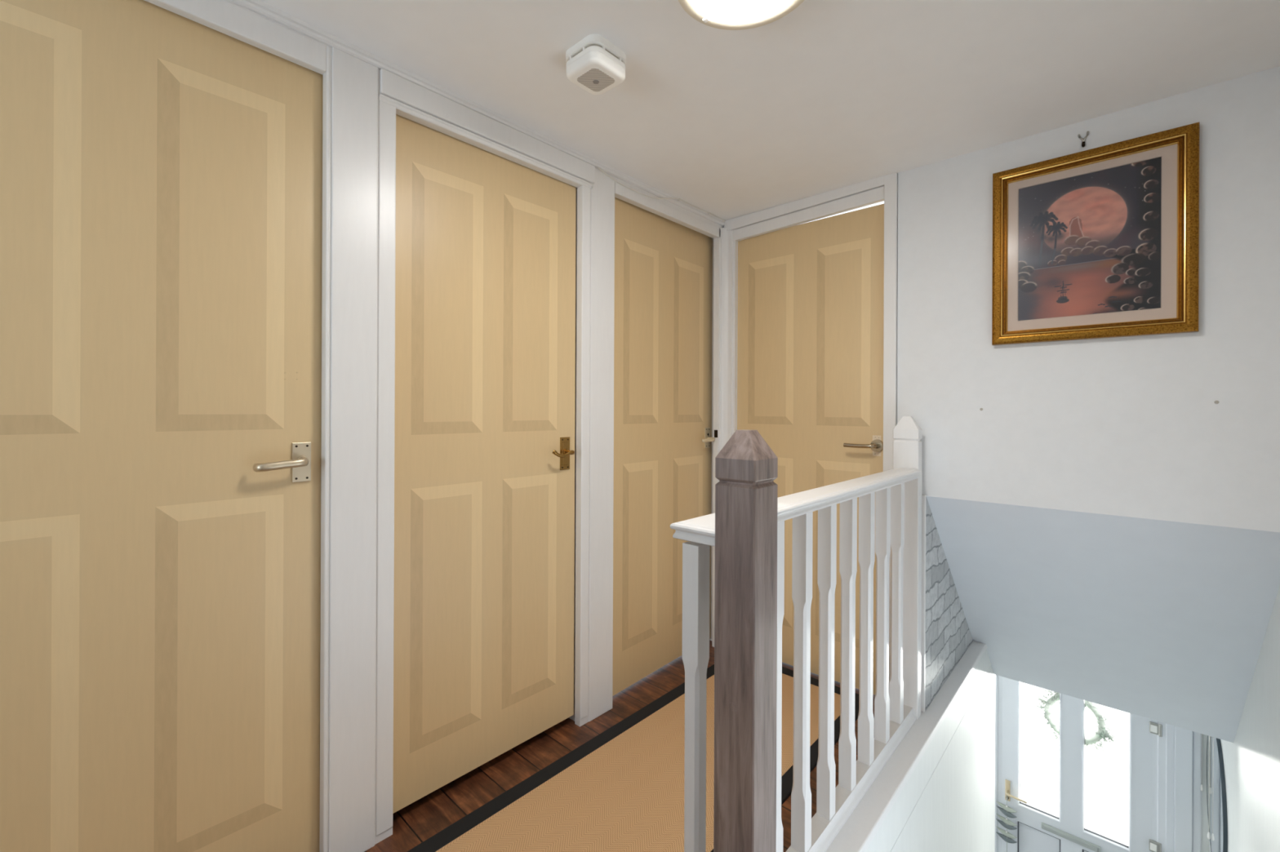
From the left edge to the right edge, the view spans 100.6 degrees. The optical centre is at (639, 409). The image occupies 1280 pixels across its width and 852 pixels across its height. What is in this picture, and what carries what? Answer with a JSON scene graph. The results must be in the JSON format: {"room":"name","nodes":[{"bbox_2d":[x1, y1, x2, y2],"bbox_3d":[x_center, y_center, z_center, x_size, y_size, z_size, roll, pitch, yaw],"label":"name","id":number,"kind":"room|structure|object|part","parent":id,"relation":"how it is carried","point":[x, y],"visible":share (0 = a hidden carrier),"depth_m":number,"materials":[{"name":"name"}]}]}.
{"room":"upstairs landing","nodes":[
{"label":"upstairs landing","id":0,"kind":"room"},
{"bbox_2d":[144,0,724,851],"bbox_3d":[-0.431,0.119,1.800,0.028,2.158,2.592,0,0,43],"label":"wall","id":1,"kind":"structure","parent":0,"point":[579,722],"depth_m":1.37,"materials":[{"name":"white paint"}]},
{"bbox_2d":[0,0,323,851],"bbox_3d":[-1.071,0.137,1.120,0.090,2.045,0.737,0,0,43],"label":"door","id":2,"kind":"structure","parent":1,"relation":"in","point":[161,169],"depth_m":1.15,"materials":[{"name":"beige paint"}]},
{"bbox_3d":[-0.877,0.135,1.301,0.050,0.028,0.115,0,0,43],"label":"lever","id":3,"kind":"part","parent":2,"relation":"part of","materials":[{"name":"silver metal"}]},
{"bbox_3d":[-0.863,0.134,1.355,0.006,0.100,0.042,0,0,43],"label":"handle","id":4,"kind":"part","parent":2,"relation":"part of","materials":[{"name":"silver metal"}]},
{"bbox_2d":[153,0,326,72],"bbox_3d":[-1.053,-0.903,1.104,0.012,0.066,0.720,0,0,43],"label":"trim","id":5,"kind":"structure","parent":1,"relation":"attached to","point":[224,15],"depth_m":1.25,"materials":[{"name":"white paint"}]},
{"bbox_2d":[320,46,329,851],"bbox_3d":[-0.817,0.131,1.377,0.031,2.132,0.008,0,0,43],"label":"trim","id":6,"kind":"structure","parent":1,"relation":"attached to","point":[326,119],"depth_m":1.37,"materials":[{"name":"white paint"}]},
{"bbox_2d":[328,47,377,851],"bbox_3d":[-0.765,0.129,1.419,0.016,2.135,0.114,0,0,43],"label":"trim","id":7,"kind":"structure","parent":1,"relation":"attached to","point":[354,81],"depth_m":1.41,"materials":[{"name":"white paint"}]},
{"bbox_2d":[375,100,395,836],"bbox_3d":[-0.717,0.156,1.487,0.032,2.038,0.047,0,0,43],"label":"trim","id":8,"kind":"structure","parent":1,"relation":"attached to","point":[387,113],"depth_m":1.48,"materials":[{"name":"white paint"}]},
{"bbox_2d":[229,0,724,226],"bbox_3d":[-0.818,-0.950,1.349,0.025,0.024,3.675,0,0,43],"label":"trim","id":9,"kind":"structure","parent":1,"relation":"attached to","point":[262,8],"depth_m":1.56,"materials":[{"name":"white paint"}]},
{"bbox_2d":[392,114,576,813],"bbox_3d":[-0.486,0.152,1.752,0.093,2.024,0.724,0,0,43],"label":"door","id":10,"kind":"structure","parent":1,"relation":"in","point":[484,424],"depth_m":1.73,"materials":[{"name":"beige paint"}]},
{"bbox_3d":[-0.288,0.159,1.938,0.053,0.031,0.102,0,0,43],"label":"lever","id":11,"kind":"part","parent":10,"relation":"part of","materials":[{"name":"gold metal"}]},
{"bbox_3d":[-0.281,0.165,1.988,0.004,0.122,0.046,0,0,43],"label":"handle","id":12,"kind":"part","parent":10,"relation":"part of","materials":[{"name":"gold metal"}]},
{"bbox_2d":[378,93,593,189],"bbox_3d":[-0.459,-0.857,1.758,0.037,0.022,0.788,0,0,43],"label":"trim","id":13,"kind":"structure","parent":1,"relation":"attached to","point":[404,110],"depth_m":1.69,"materials":[{"name":"white paint"}]},
{"bbox_2d":[379,68,595,183],"bbox_3d":[-0.448,-0.902,1.754,0.023,0.067,0.794,0,0,43],"label":"trim","id":14,"kind":"structure","parent":1,"relation":"attached to","point":[393,86],"depth_m":1.67,"materials":[{"name":"white paint"}]},
{"bbox_2d":[575,185,590,719],"bbox_3d":[-0.218,0.155,2.029,0.032,2.032,0.042,0,0,43],"label":"trim","id":15,"kind":"structure","parent":1,"relation":"attached to","point":[583,359],"depth_m":2.02,"materials":[{"name":"white paint"}]},
{"bbox_2d":[588,168,614,722],"bbox_3d":[-0.153,0.135,2.087,0.014,2.128,0.128,0,0,43],"label":"trim","id":16,"kind":"structure","parent":1,"relation":"attached to","point":[602,191],"depth_m":2.08,"materials":[{"name":"white paint"}]},
{"bbox_2d":[568,187,713,721],"bbox_3d":[-0.495,0.123,1.833,0.111,2.150,2.630,0,0,43],"label":"door frame","id":17,"kind":"structure","parent":1,"relation":"attached to","point":[572,717],"depth_m":2.04,"materials":[{"name":"white paint"}]},
{"bbox_2d":[597,166,725,222],"bbox_3d":[0.131,-0.931,2.362,0.016,0.052,0.868,0,0,43],"label":"cable","id":18,"kind":"object","parent":1,"relation":"attached to","point":[678,199],"visible":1,"depth_m":2.33,"materials":[{"name":"white plastic"}]},
{"bbox_2d":[612,197,715,696],"bbox_3d":[0.117,0.147,2.453,0.093,2.066,0.771,0,0,43],"label":"door","id":19,"kind":"structure","parent":1,"relation":"in","point":[663,439],"depth_m":2.40,"materials":[{"name":"beige paint"}]},
{"bbox_3d":[0.343,0.144,2.707,0.006,0.103,0.044,0,0,41],"label":"handle","id":20,"kind":"part","parent":19,"relation":"part of","materials":[{"name":"beige metal"}]},
{"bbox_3d":[0.345,0.152,2.653,0.044,0.022,0.114,0,0,22],"label":"lever","id":21,"kind":"part","parent":19,"relation":"part of","materials":[{"name":"beige metal"}]},
{"bbox_2d":[614,182,720,238],"bbox_3d":[0.143,-0.891,2.417,0.032,0.046,0.752,0,0,43],"label":"trim","id":22,"kind":"structure","parent":1,"relation":"attached to","point":[622,193],"depth_m":2.36,"materials":[{"name":"white paint"}]},
{"bbox_2d":[364,640,875,851],"bbox_3d":[0.125,1.251,1.815,2.936,0.100,5.750,0,0,43],"label":"floor","id":23,"kind":"structure","parent":0,"point":[424,818],"depth_m":1.76,"materials":[{"name":"brown wood"}]},
{"bbox_2d":[407,664,873,851],"bbox_3d":[-0.249,1.194,1.357,0.655,0.008,2.868,0,0,43],"label":"runner rug","id":24,"kind":"object","parent":23,"relation":"on","point":[622,789],"visible":0.5,"depth_m":1.64,"materials":[{"name":"carpet"}]},
{"bbox_2d":[825,640,986,851],"bbox_3d":[0.997,1.189,1.959,0.135,0.030,2.640,0,0,43],"label":"trim ledge","id":25,"kind":"object","parent":23,"relation":"on","point":[859,831],"visible":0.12,"depth_m":1.75,"materials":[{"name":"white paint"}]},
{"bbox_2d":[670,467,920,851],"bbox_3d":[0.563,0.697,1.520,0.108,0.950,1.379,0,0,43],"label":"balustrade","id":26,"kind":"object","parent":25,"relation":"on","point":[881,495],"visible":0.82,"depth_m":1.48,"materials":[{"name":"white paint"}]},
{"bbox_3d":[0.565,0.239,1.520,0.108,0.034,1.379,0,0,43],"label":"handrail","id":27,"kind":"part","parent":26,"relation":"part of","materials":[{"name":"white paint"}]},
{"bbox_3d":[0.555,1.152,1.526,0.066,0.040,1.379,0,0,43],"label":"rail","id":28,"kind":"part","parent":26,"relation":"part of","materials":[{"name":"white paint"}]},
{"bbox_2d":[893,416,922,719],"bbox_3d":[1.034,0.601,2.057,0.093,1.148,0.048,0,0,43],"label":"newel post","id":29,"kind":"object","parent":25,"relation":"on","point":[907,433],"visible":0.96,"depth_m":2.03,"materials":[{"name":"white paint"}]},
{"bbox_2d":[259,0,1279,220],"bbox_3d":[-0.241,-1.039,0.871,2.460,0.160,3.850,0,0,43],"label":"ceiling","id":30,"kind":"structure","parent":0,"point":[824,95],"depth_m":1.49,"materials":[{"name":"paint"}]},
{"bbox_2d":[565,33,626,95],"bbox_3d":[-0.119,-0.923,1.436,0.131,0.071,0.131,0,0,43],"label":"smoke detector","id":31,"kind":"object","parent":30,"relation":"attached to","point":[594,64],"visible":1,"depth_m":1.40,"materials":[{"name":"white plastic"}]},
{"bbox_2d":[577,67,614,91],"bbox_3d":[-0.119,-0.890,1.436,0.080,0.002,0.080,0,0,43],"label":"grille","id":32,"kind":"object","parent":31,"relation":"attached to","point":[590,79],"depth_m":1.43,"materials":[{"name":"grey plastic"}]},
{"bbox_2d":[678,0,804,30],"bbox_3d":[0.224,-0.925,1.118,0.310,0.064,0.310,0,0,43],"label":"ceiling light","id":33,"kind":"object","parent":30,"relation":"attached to","point":[730,15],"visible":1,"depth_m":1.20,"materials":[{"name":"beige glass"}]},
{"bbox_2d":[691,0,791,22],"bbox_3d":[0.224,-0.902,1.118,0.256,0.018,0.256,0,0,43],"label":"diffuser","id":34,"kind":"object","parent":33,"relation":"attached to","point":[706,11],"depth_m":1.20,"materials":[{"name":"white"}]},
{"bbox_2d":[890,666,995,851],"bbox_3d":[0.994,2.474,1.956,0.114,2.260,2.640,0,0,43],"label":"wall","id":35,"kind":"structure","parent":0,"point":[955,811],"depth_m":2.34,"materials":[{"name":"paint"}]},
{"bbox_2d":[865,648,991,851],"bbox_3d":[1.015,1.267,1.942,0.076,0.149,2.640,0,0,43],"label":"trim","id":36,"kind":"structure","parent":35,"relation":"attached to","point":[889,832],"depth_m":1.89,"materials":[{"name":"paint"}]},
{"bbox_2d":[924,496,973,711],"bbox_3d":[1.486,0.759,2.520,0.063,0.839,1.173,0,0,43],"label":"brick wall","id":37,"kind":"structure","parent":0,"point":[948,634],"depth_m":2.22,"materials":[{"name":"brick"}]},
{"bbox_2d":[712,66,1279,532],"bbox_3d":[1.100,0.126,2.147,1.956,2.158,0.100,0,0,43],"label":"wall","id":38,"kind":"structure","parent":0,"point":[1129,426],"depth_m":1.70,"materials":[{"name":"white paint"}]},
{"bbox_2d":[711,227,737,647],"bbox_3d":[0.428,0.143,2.682,0.100,2.118,0.070,0,0,43],"label":"trim","id":39,"kind":"structure","parent":38,"relation":"attached to","point":[725,250],"depth_m":2.68,"materials":[{"name":"white paint"}]},
{"bbox_3d":[0.383,0.123,2.679,0.020,0.038,0.003,0,0,43],"label":"strike plate","id":40,"kind":"part","parent":39,"relation":"part of","materials":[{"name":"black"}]},
{"bbox_2d":[724,175,884,231],"bbox_3d":[0.720,-0.927,2.432,0.777,0.056,0.022,0,0,43],"label":"trim","id":41,"kind":"structure","parent":38,"relation":"attached to","point":[773,212],"depth_m":2.40,"materials":[{"name":"white paint"}]},
{"bbox_2d":[732,186,884,241],"bbox_3d":[0.726,-0.879,2.438,0.766,0.072,0.024,0,0,43],"label":"trim","id":42,"kind":"structure","parent":38,"relation":"attached to","point":[876,195],"depth_m":2.38,"materials":[{"name":"white paint"}]},
{"bbox_2d":[737,203,884,694],"bbox_3d":[0.738,0.169,2.428,0.762,2.045,0.097,0,0,43],"label":"door","id":43,"kind":"structure","parent":38,"relation":"in","point":[811,295],"depth_m":2.40,"materials":[{"name":"beige paint"}]},
{"bbox_3d":[0.927,0.151,2.226,0.129,0.021,0.055,0,0,43],"label":"lever","id":44,"kind":"part","parent":43,"relation":"part of","materials":[{"name":"silver metal"}]},
{"bbox_3d":[0.986,0.151,2.211,0.054,0.054,0.009,0,0,43],"label":"handle","id":45,"kind":"part","parent":43,"relation":"part of","materials":[{"name":"silver metal"}]},
{"bbox_2d":[883,172,897,682],"bbox_3d":[1.028,0.126,2.171,0.048,2.158,0.063,0,0,43],"label":"trim","id":46,"kind":"structure","parent":38,"relation":"attached to","point":[891,180],"depth_m":2.15,"materials":[{"name":"white paint"}]},
{"bbox_2d":[920,494,925,712],"bbox_3d":[1.077,0.754,2.090,0.083,0.842,0.012,0,0,43],"label":"trim","id":47,"kind":"structure","parent":38,"relation":"attached to","point":[923,496],"depth_m":2.06,"materials":[{"name":"white paint"}]},
{"bbox_2d":[1077,130,1088,146],"bbox_3d":[1.457,-0.886,1.746,0.029,0.047,0.017,0,0,43],"label":"hook","id":48,"kind":"object","parent":38,"relation":"attached to","point":[1087,131],"visible":1,"depth_m":1.75,"materials":[{"name":"silver metal"}]},
{"bbox_2d":[991,121,1199,345],"bbox_3d":[1.454,-0.537,1.734,0.512,0.614,0.032,0,0,43],"label":"picture","id":49,"kind":"object","parent":38,"relation":"attached to","point":[1103,242],"visible":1,"depth_m":1.71,"materials":[{"name":"gold metal"}]},
{"bbox_2d":[1017,156,1161,320],"bbox_3d":[1.458,-0.541,1.740,0.363,0.468,0.001,0,0,43],"label":"print","id":50,"kind":"object","parent":49,"relation":"attached to","point":[1090,243],"depth_m":1.73},
{"bbox_2d":[926,496,1279,742],"bbox_3d":[2.186,0.717,2.590,0.953,1.414,2.224,0,0,43],"label":"ceiling","id":51,"kind":"structure","parent":0,"point":[1166,622],"depth_m":2.03,"materials":[{"name":"paint"}]},
{"bbox_2d":[1200,733,1203,791],"bbox_3d":[3.107,1.770,2.937,0.012,0.684,0.012,0,0,43],"label":"pull cord","id":52,"kind":"object","parent":51,"relation":"hanging from","point":[1202,786],"visible":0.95,"depth_m":2.94,"materials":[{"name":"white plastic"}]},
{"bbox_3d":[3.107,1.759,2.937,0.002,0.661,0.002,0,0,20],"label":"cord","id":53,"kind":"part","parent":52,"relation":"part of","materials":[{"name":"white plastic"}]},
{"bbox_2d":[1207,736,1210,839],"bbox_3d":[2.958,1.831,2.761,0.012,0.808,0.012,0,0,43],"label":"pull cord","id":54,"kind":"object","parent":51,"relation":"hanging from","point":[1208,833],"visible":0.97,"depth_m":2.76,"materials":[{"name":"white plastic"}]},
{"bbox_3d":[2.959,1.820,2.761,0.002,0.785,0.002,0,0,20],"label":"cord","id":55,"kind":"part","parent":54,"relation":"part of","materials":[{"name":"white plastic"}]},
{"bbox_2d":[1200,734,1208,851],"bbox_3d":[2.629,1.911,3.498,1.750,3.400,0.160,0,0,43],"label":"wall","id":56,"kind":"structure","parent":0,"point":[1205,841],"depth_m":2.94,"materials":[{"name":"paint"}]},
{"bbox_2d":[1001,676,1162,851],"bbox_3d":[2.725,2.564,3.331,0.777,2.015,0.112,0,0,43],"label":"door","id":57,"kind":"structure","parent":56,"relation":"in","point":[1038,830],"depth_m":3.34,"materials":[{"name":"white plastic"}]},
{"bbox_2d":[995,795,1017,851],"bbox_3d":[2.439,2.829,3.532,0.116,0.562,0.029,0,0,43],"label":"garland","id":58,"kind":"object","parent":57,"relation":"hanging from","point":[1006,824],"visible":1,"depth_m":3.53,"materials":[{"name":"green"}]},
{"bbox_3d":[2.438,2.829,3.529,0.005,0.562,0.012,0,0,27],"label":"cord","id":59,"kind":"part","parent":58,"relation":"part of","materials":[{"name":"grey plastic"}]},
{"bbox_3d":[2.463,2.554,3.559,0.028,0.137,0.010,0,0,43],"label":"handle","id":60,"kind":"part","parent":57,"relation":"part of","materials":[{"name":"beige metal"}]},
{"bbox_3d":[2.486,2.558,3.506,0.117,0.019,0.046,0,0,43],"label":"lever","id":61,"kind":"part","parent":57,"relation":"part of","materials":[{"name":"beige metal"}]},
{"bbox_3d":[2.605,3.076,3.469,0.226,0.690,0.028,0,0,43],"label":"panel","id":62,"kind":"part","parent":57,"relation":"part of","materials":[{"name":"white plastic"}]},
{"bbox_3d":[2.702,2.690,3.337,0.291,0.038,0.014,0,0,43],"label":"letter plate","id":63,"kind":"part","parent":57,"relation":"part of","materials":[{"name":"grey metal"}]},
{"bbox_2d":[1028,686,1122,758],"bbox_3d":[2.783,1.980,3.414,0.468,0.420,0.080,0,0,40],"label":"wreath","id":64,"kind":"object","parent":57,"relation":"hanging from","point":[1101,733],"visible":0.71,"depth_m":3.34,"materials":[{"name":"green plant"}]},
{"bbox_2d":[995,675,1174,851],"bbox_3d":[2.733,2.551,3.364,0.914,2.122,0.112,0,0,43],"label":"trim","id":65,"kind":"structure","parent":56,"relation":"attached to","point":[1163,748],"depth_m":3.06,"materials":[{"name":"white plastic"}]},
{"bbox_2d":[1173,726,1192,851],"bbox_3d":[3.051,2.521,2.985,0.070,2.186,0.030,0,0,43],"label":"trim","id":66,"kind":"structure","parent":56,"relation":"attached to","point":[1183,783],"depth_m":2.97,"materials":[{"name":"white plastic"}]},
{"bbox_2d":[1191,731,1201,851],"bbox_3d":[3.094,2.521,2.953,0.036,2.186,0.019,0,0,43],"label":"trim","id":67,"kind":"structure","parent":56,"relation":"attached to","point":[1197,737],"depth_m":2.95,"materials":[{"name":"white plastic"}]},
{"bbox_2d":[1208,586,1279,851],"bbox_3d":[1.310,1.327,0.862,0.100,4.558,5.950,0,0,43],"label":"wall","id":68,"kind":"structure","parent":0,"point":[1251,763],"depth_m":1.82,"materials":[{"name":"paint"}]},
{"bbox_2d":[1206,735,1227,851],"bbox_3d":[2.872,1.948,2.650,0.014,0.703,0.703,0,0,43],"label":"mirror","id":69,"kind":"object","parent":68,"relation":"attached to","point":[1217,813],"visible":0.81,"depth_m":2.58,"materials":[{"name":"silver glass"}]},
{"bbox_3d":[1.435,2.436,1.714,0.862,2.340,2.880,0,0,43],"label":"floor","id":70,"kind":"structure","parent":0,"visible":0},
{"bbox_2d":[713,429,777,851],"bbox_3d":[0.192,0.794,0.975,0.084,1.513,0.084,0,0,43],"label":"newel post","id":71,"kind":"object","parent":70,"relation":"on","point":[746,467],"visible":1,"depth_m":0.94,"materials":[{"name":"brown wood"}]},
{"label":"outside","id":72,"kind":"structure","parent":0,"visible":0},
{"bbox_2d":[1020,682,1128,844],"bbox_3d":[6.222,3.697,6.789,8.000,0.100,9.560,0,0,43],"label":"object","id":73,"kind":"structure","parent":72,"point":[1106,778],"depth_m":5.38,"materials":[{"name":"grey glass"}]}
]}

